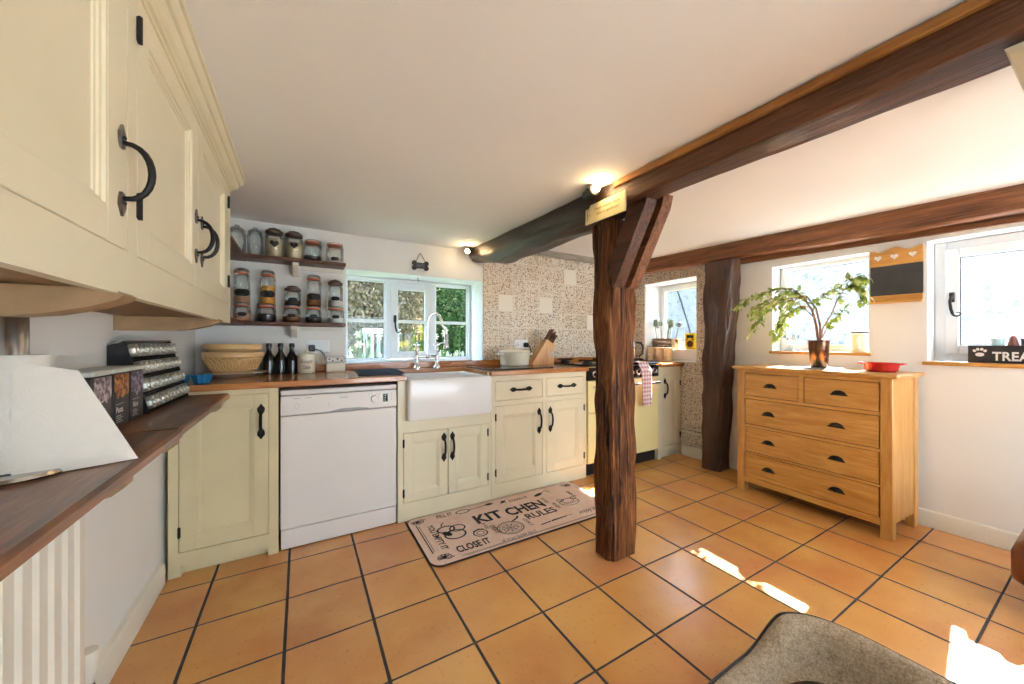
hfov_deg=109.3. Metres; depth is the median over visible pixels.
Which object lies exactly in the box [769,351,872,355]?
trim
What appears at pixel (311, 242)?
storage jar
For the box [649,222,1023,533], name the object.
wall
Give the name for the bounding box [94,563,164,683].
baseboard
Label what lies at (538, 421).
base cabinet
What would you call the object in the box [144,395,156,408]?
spice jar
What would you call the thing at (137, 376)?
food picture
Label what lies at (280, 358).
bottle
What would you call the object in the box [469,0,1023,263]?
ceiling beam
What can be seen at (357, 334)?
clump
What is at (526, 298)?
wall tiles
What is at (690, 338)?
radio
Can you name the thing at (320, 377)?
countertop
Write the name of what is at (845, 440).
dresser
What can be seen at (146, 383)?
spice jar
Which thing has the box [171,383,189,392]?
spice jar
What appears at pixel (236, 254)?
shelf
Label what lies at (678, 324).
ladle
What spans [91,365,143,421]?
food container
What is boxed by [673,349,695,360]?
trim
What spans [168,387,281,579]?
base cabinet
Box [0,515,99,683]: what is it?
radiator
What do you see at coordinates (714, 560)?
floor
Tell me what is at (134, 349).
spice jar
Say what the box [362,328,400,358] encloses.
garden chair
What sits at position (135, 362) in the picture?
spice jar
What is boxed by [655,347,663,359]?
canister
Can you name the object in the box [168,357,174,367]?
spice jar
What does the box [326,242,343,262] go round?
storage jar
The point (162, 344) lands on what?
spice jar
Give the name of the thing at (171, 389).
spice jar
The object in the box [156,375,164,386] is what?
spice jar
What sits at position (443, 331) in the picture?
clump
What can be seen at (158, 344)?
spice jar
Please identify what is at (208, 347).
mixing bowl
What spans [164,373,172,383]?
spice jar
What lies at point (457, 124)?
ceiling
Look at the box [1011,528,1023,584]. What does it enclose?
footstool
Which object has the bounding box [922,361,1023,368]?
trim
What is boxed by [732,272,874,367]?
fig
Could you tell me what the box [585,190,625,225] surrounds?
sign
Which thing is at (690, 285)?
window
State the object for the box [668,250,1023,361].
wall
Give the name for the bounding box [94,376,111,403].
food picture
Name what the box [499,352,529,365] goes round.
pot
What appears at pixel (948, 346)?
window
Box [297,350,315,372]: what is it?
canister
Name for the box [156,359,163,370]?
spice jar
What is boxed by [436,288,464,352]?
tree
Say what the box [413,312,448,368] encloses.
mixer tap
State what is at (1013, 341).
jar
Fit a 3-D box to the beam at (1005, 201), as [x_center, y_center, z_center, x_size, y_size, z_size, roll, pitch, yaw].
[2.737,-0.730,1.669,0.124,0.331,5.635,0,0,-30]
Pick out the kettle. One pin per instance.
(642, 345)
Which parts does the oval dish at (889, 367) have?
dish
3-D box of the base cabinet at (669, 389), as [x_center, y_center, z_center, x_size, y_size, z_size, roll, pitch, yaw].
[1.388,0.674,3.749,0.344,0.872,0.633,0,0,-30]
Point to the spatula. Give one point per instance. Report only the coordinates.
(655, 322)
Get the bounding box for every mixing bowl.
[201,351,263,373]
[204,344,261,351]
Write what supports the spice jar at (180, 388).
in the spice rack
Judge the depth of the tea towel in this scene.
3.24 m
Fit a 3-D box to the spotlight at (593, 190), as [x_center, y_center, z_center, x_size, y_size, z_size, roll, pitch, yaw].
[0.384,-0.732,1.777,0.061,0.066,0.144,0,0,-15]
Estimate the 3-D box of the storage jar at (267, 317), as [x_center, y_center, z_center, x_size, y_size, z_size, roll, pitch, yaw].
[-1.582,-0.185,2.340,0.108,0.112,0.108,0,0,-30]
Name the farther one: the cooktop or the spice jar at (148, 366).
the cooktop
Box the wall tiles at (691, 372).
[634,265,704,448]
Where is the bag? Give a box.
[990,338,1005,345]
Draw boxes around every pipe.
[681,426,700,431]
[681,430,701,435]
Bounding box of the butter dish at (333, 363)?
[324,356,345,372]
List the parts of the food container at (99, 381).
lid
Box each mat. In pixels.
[355,368,404,375]
[407,482,595,566]
[793,366,843,369]
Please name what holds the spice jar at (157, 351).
in the spice rack
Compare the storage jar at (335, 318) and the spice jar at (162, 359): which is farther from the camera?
the storage jar at (335, 318)
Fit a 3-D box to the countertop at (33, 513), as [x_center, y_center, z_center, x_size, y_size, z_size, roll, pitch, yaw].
[-0.781,0.302,0.492,0.263,0.105,2.836,0,0,-30]
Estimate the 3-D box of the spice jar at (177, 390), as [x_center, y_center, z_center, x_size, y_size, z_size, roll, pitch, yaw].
[-1.445,0.217,1.532,0.068,0.055,0.048,0,0,-30]
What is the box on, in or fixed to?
on the trim at (939, 363)
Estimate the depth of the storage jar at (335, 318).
2.50 m
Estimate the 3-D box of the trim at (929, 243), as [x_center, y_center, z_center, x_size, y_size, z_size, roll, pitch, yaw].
[2.869,-0.245,1.720,0.150,0.740,1.191,0,0,-30]
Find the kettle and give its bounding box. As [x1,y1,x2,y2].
[634,342,643,359]
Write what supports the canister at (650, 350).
on the trim at (652, 290)
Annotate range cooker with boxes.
[554,357,660,475]
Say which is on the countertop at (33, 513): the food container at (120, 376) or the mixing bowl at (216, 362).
the food container at (120, 376)
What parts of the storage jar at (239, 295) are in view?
lid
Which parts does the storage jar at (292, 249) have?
lid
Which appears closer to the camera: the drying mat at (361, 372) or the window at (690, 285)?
the drying mat at (361, 372)
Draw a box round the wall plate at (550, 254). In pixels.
[537,251,593,263]
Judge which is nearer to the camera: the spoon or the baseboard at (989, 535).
the baseboard at (989, 535)
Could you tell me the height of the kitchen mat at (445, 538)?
0.010 m
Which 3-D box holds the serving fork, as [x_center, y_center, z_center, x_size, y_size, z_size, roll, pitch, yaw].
[1.661,-0.090,3.883,0.013,0.317,0.070,0,0,-21]
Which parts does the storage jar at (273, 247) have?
glass, lid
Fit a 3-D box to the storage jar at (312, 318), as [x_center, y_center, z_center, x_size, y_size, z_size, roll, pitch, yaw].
[-1.351,-0.185,2.473,0.101,0.112,0.101,0,0,-30]
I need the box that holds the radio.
[685,333,695,348]
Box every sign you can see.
[412,253,428,270]
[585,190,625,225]
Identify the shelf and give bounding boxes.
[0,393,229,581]
[217,317,345,337]
[230,233,345,276]
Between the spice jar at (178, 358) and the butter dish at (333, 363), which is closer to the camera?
the spice jar at (178, 358)
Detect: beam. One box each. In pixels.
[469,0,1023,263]
[644,183,1023,274]
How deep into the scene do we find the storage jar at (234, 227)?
2.30 m
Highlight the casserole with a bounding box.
[496,346,532,365]
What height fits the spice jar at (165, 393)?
0.055 m
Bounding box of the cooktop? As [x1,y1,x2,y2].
[554,358,658,366]
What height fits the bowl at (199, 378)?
0.041 m
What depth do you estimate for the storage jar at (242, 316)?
2.25 m
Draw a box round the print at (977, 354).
[973,348,986,355]
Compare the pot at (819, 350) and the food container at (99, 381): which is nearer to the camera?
the food container at (99, 381)
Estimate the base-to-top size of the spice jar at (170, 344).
0.055 m
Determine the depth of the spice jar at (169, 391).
1.45 m
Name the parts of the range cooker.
rail, oven door, oven door, control panel, knob, oven door, knob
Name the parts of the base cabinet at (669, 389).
handle, door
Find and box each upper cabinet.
[0,0,245,330]
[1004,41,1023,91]
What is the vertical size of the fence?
0.670 m
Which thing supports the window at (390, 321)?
in the wall at (360, 252)
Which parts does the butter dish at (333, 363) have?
lid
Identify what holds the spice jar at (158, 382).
in the spice rack
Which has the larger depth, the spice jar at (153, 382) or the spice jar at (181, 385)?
the spice jar at (181, 385)
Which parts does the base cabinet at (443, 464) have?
door, handle, handle, door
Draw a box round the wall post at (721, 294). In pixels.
[701,259,740,471]
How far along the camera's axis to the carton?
3.79 m
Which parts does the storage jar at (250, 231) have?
lid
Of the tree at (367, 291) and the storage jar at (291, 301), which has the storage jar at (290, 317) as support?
the storage jar at (291, 301)
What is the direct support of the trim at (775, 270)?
attached to the wall at (971, 419)
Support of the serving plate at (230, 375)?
on the countertop at (320, 377)
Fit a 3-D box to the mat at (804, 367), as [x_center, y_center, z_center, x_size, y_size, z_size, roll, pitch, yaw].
[2.086,0.177,2.470,0.230,0.006,0.205,0,0,-30]
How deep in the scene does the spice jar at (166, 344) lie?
1.56 m
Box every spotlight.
[464,248,470,253]
[582,183,599,199]
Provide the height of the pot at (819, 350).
0.186 m
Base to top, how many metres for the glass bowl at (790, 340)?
0.132 m
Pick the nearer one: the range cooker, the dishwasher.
the dishwasher
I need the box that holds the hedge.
[348,281,464,357]
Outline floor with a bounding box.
[109,454,1023,683]
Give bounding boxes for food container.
[74,367,129,426]
[79,370,112,416]
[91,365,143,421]
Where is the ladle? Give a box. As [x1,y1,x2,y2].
[675,322,681,338]
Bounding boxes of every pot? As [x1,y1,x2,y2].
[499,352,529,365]
[807,340,830,367]
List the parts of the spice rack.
panel, panel, panel, panel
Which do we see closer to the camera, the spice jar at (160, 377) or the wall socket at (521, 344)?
the spice jar at (160, 377)
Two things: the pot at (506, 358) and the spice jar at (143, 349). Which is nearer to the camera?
the spice jar at (143, 349)
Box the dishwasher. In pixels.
[280,382,395,549]
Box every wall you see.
[30,311,194,653]
[195,218,482,374]
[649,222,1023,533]
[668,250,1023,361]
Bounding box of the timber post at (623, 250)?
[592,194,672,561]
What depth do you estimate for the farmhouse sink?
2.34 m
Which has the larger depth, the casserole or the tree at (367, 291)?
the tree at (367, 291)
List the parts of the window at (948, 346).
handle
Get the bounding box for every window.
[346,275,470,363]
[661,281,695,347]
[781,256,868,351]
[935,231,1023,361]
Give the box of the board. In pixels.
[740,213,1023,263]
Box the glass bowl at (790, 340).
[783,334,799,350]
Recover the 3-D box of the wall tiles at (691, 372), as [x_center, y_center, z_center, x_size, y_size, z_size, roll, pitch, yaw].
[1.612,0.040,3.726,0.008,1.940,0.962,0,0,-30]
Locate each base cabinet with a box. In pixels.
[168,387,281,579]
[395,372,490,522]
[491,371,585,499]
[655,366,680,458]
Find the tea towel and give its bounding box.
[634,361,651,405]
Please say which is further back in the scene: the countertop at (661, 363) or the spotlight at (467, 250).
the countertop at (661, 363)
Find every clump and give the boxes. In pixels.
[348,329,382,357]
[398,326,422,350]
[422,330,460,355]
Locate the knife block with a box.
[529,339,554,364]
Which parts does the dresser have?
leg, handle, handle, handle, handle, drawer, drawer, drawer, drawer, handle, handle, handle, handle, drawer, leg, panel, leg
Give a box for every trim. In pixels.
[345,268,482,363]
[645,276,695,362]
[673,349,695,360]
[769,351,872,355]
[771,251,869,352]
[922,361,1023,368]
[926,225,1023,361]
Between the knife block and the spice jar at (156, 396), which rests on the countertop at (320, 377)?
the knife block
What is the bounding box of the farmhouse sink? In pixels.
[392,371,490,420]
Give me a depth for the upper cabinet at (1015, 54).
0.80 m
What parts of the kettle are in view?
handle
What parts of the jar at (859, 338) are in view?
lid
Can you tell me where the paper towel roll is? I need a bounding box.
[0,354,137,474]
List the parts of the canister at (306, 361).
lid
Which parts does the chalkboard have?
rail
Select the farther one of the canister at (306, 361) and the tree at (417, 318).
the tree at (417, 318)
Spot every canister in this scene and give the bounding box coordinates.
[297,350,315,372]
[647,347,654,359]
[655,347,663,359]
[663,347,672,359]
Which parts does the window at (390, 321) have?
handle, sash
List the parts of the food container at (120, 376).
lid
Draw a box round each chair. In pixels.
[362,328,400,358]
[708,612,956,683]
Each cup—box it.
[184,374,190,382]
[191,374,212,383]
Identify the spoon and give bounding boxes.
[669,319,673,345]
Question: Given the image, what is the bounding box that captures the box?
[968,345,1023,363]
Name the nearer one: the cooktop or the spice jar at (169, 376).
the spice jar at (169, 376)
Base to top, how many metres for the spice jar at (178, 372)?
0.055 m
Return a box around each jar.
[127,343,140,356]
[131,343,145,357]
[133,361,145,373]
[134,343,150,357]
[136,343,155,357]
[142,360,150,373]
[143,378,150,391]
[144,343,159,356]
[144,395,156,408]
[145,392,165,403]
[146,343,163,356]
[147,360,155,372]
[147,377,155,389]
[147,391,169,402]
[148,394,160,405]
[150,389,172,400]
[151,376,160,387]
[152,359,159,371]
[154,343,167,355]
[156,343,170,355]
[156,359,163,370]
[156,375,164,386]
[156,388,176,398]
[158,343,174,355]
[159,387,179,397]
[160,358,167,369]
[160,374,168,385]
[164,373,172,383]
[165,358,171,368]
[165,385,183,395]
[166,343,177,354]
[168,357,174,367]
[168,384,186,394]
[169,372,175,382]
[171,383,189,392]
[172,357,178,367]
[173,371,179,381]
[176,356,181,366]
[176,371,182,380]
[177,370,185,379]
[230,224,245,252]
[233,268,249,303]
[233,303,250,320]
[247,227,262,254]
[256,304,276,321]
[260,270,275,304]
[265,228,283,256]
[282,305,300,321]
[284,285,300,305]
[285,231,302,258]
[304,239,321,260]
[305,306,321,322]
[306,275,321,306]
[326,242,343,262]
[327,307,343,322]
[328,279,342,307]
[850,330,868,352]
[1007,336,1019,345]
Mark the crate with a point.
(663, 341)
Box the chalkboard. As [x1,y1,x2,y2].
[869,244,923,304]
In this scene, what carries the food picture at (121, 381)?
attached to the food container at (120, 376)
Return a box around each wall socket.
[306,341,328,357]
[514,340,531,352]
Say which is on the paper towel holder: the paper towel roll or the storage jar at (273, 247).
the paper towel roll
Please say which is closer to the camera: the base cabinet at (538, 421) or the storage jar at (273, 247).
the storage jar at (273, 247)
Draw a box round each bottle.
[263,343,274,373]
[275,343,285,373]
[286,343,297,372]
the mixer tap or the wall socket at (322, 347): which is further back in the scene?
the mixer tap
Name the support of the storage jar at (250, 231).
on the shelf at (236, 254)
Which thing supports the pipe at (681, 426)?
attached to the wall tiles at (691, 372)
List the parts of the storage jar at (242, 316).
glass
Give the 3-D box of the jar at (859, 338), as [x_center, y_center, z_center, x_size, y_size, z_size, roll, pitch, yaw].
[2.395,-0.005,2.496,0.100,0.153,0.101,0,0,11]
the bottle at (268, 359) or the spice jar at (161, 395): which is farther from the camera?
the bottle at (268, 359)
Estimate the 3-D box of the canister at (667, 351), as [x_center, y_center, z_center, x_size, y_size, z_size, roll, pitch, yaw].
[1.631,0.122,3.788,0.098,0.136,0.098,0,0,-30]
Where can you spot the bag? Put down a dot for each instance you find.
(994, 341)
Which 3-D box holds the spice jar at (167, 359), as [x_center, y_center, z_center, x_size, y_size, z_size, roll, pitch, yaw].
[-1.468,0.094,1.518,0.068,0.055,0.048,0,0,-30]
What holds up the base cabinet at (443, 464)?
on the floor
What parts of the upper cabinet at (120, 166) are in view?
door, handle, door, cornice, handle, handle, door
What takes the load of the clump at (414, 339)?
on the garden
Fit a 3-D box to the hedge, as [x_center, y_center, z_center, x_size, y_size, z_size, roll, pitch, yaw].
[-4.460,-2.824,12.647,19.341,7.773,2.462,0,0,-31]
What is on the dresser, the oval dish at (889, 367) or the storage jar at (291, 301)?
the oval dish at (889, 367)
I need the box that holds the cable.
[677,291,690,332]
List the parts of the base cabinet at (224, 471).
door, handle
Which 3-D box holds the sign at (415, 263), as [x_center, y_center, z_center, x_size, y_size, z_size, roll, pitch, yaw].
[-0.736,-0.644,2.914,0.134,0.139,0.020,0,0,-30]
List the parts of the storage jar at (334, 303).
lid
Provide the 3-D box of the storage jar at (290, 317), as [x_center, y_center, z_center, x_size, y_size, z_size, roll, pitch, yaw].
[-1.462,-0.185,2.409,0.104,0.112,0.105,0,0,-30]
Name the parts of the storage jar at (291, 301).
lid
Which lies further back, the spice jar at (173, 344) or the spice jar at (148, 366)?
the spice jar at (173, 344)
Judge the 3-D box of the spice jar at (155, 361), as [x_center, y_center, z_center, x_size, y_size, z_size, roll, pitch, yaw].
[-1.394,0.094,1.391,0.068,0.055,0.048,0,0,-30]
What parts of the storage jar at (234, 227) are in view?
lid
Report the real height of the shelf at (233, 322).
0.100 m
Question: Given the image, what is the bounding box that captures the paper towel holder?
[0,317,62,486]
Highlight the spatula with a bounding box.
[653,319,657,345]
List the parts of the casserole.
lid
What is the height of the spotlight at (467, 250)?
0.082 m
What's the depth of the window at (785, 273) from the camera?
2.82 m
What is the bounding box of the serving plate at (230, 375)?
[197,369,267,377]
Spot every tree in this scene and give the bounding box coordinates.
[348,281,437,357]
[357,283,437,352]
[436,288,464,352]
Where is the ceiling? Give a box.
[184,0,1023,257]
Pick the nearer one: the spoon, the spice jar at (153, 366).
the spice jar at (153, 366)
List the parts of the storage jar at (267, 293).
lid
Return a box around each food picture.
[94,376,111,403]
[114,373,128,398]
[131,370,142,394]
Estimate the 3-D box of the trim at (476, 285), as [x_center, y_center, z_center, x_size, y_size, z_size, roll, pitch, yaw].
[-0.798,-0.180,3.030,1.112,0.720,0.240,0,0,-30]
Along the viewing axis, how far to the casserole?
2.96 m
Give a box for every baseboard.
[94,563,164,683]
[681,444,1019,550]
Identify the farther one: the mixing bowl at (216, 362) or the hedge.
the hedge
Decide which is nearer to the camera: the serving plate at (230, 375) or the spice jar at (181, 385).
the spice jar at (181, 385)
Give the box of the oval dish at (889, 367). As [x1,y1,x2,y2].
[857,361,906,372]
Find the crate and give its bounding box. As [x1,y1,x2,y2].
[653,338,674,348]
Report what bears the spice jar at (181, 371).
in the spice rack
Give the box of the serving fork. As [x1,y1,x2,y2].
[665,319,669,345]
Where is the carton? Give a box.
[675,339,681,348]
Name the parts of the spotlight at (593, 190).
bulb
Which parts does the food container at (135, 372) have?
lid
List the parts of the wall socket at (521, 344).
plate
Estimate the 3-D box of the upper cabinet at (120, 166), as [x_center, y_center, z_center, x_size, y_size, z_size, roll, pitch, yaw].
[-0.835,-0.399,0.658,0.336,0.714,2.217,0,0,-30]
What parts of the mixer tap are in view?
spring spout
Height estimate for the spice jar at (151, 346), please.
0.055 m
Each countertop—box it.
[187,359,588,391]
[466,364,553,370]
[639,360,683,366]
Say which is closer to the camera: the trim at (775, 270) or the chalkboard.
the chalkboard
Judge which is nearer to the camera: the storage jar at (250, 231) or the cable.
the storage jar at (250, 231)
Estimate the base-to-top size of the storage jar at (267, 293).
0.219 m
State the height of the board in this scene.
0.135 m
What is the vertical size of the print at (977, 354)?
0.048 m
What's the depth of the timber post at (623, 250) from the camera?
1.86 m
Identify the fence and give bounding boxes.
[349,351,463,358]
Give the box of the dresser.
[732,364,924,541]
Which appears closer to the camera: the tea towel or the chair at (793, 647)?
the chair at (793, 647)
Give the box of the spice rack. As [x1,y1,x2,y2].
[107,340,187,413]
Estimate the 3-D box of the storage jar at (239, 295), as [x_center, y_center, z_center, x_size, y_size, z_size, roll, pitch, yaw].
[-1.691,-0.352,2.276,0.090,0.221,0.087,0,0,-30]
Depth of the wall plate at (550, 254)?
3.60 m
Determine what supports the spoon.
in the crate
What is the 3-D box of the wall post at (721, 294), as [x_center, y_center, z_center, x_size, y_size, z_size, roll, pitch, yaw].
[1.815,0.210,3.159,0.212,1.800,0.297,0,0,-30]
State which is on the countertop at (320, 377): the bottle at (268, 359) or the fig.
the bottle at (268, 359)
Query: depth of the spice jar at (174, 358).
1.61 m
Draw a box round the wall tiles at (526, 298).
[483,254,595,359]
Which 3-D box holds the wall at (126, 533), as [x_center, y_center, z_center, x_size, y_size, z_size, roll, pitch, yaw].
[-0.626,0.070,-0.335,0.300,2.080,5.750,0,0,-30]
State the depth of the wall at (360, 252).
2.54 m
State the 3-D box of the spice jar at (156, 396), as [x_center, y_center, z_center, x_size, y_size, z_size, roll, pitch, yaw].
[-1.321,0.217,1.319,0.068,0.055,0.048,0,0,-30]
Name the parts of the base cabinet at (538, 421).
drawer, door, handle, handle, handle, drawer, door, handle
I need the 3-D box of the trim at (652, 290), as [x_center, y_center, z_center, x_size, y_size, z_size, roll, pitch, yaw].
[1.722,-0.219,3.794,0.250,0.832,0.610,0,0,-30]
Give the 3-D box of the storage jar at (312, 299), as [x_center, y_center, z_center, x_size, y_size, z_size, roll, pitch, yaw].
[-1.349,-0.348,2.475,0.093,0.214,0.091,0,0,-30]
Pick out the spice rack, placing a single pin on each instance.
(118, 353)
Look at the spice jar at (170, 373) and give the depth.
1.53 m
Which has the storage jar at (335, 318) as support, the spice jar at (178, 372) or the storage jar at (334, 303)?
the storage jar at (334, 303)
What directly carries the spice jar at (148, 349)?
in the spice rack
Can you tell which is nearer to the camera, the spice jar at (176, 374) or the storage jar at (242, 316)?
the spice jar at (176, 374)
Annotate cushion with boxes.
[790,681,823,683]
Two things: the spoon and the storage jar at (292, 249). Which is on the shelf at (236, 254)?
the storage jar at (292, 249)
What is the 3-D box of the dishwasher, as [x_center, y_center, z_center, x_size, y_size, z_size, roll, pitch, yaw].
[-1.108,0.681,2.313,0.598,0.846,0.606,0,0,-30]
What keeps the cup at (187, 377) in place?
on the countertop at (320, 377)
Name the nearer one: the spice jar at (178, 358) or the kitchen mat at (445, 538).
the spice jar at (178, 358)
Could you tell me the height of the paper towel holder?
0.333 m
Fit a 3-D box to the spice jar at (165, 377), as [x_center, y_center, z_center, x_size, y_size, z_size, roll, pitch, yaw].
[-1.407,0.155,1.440,0.068,0.055,0.048,0,0,-30]
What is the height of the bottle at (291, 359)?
0.198 m

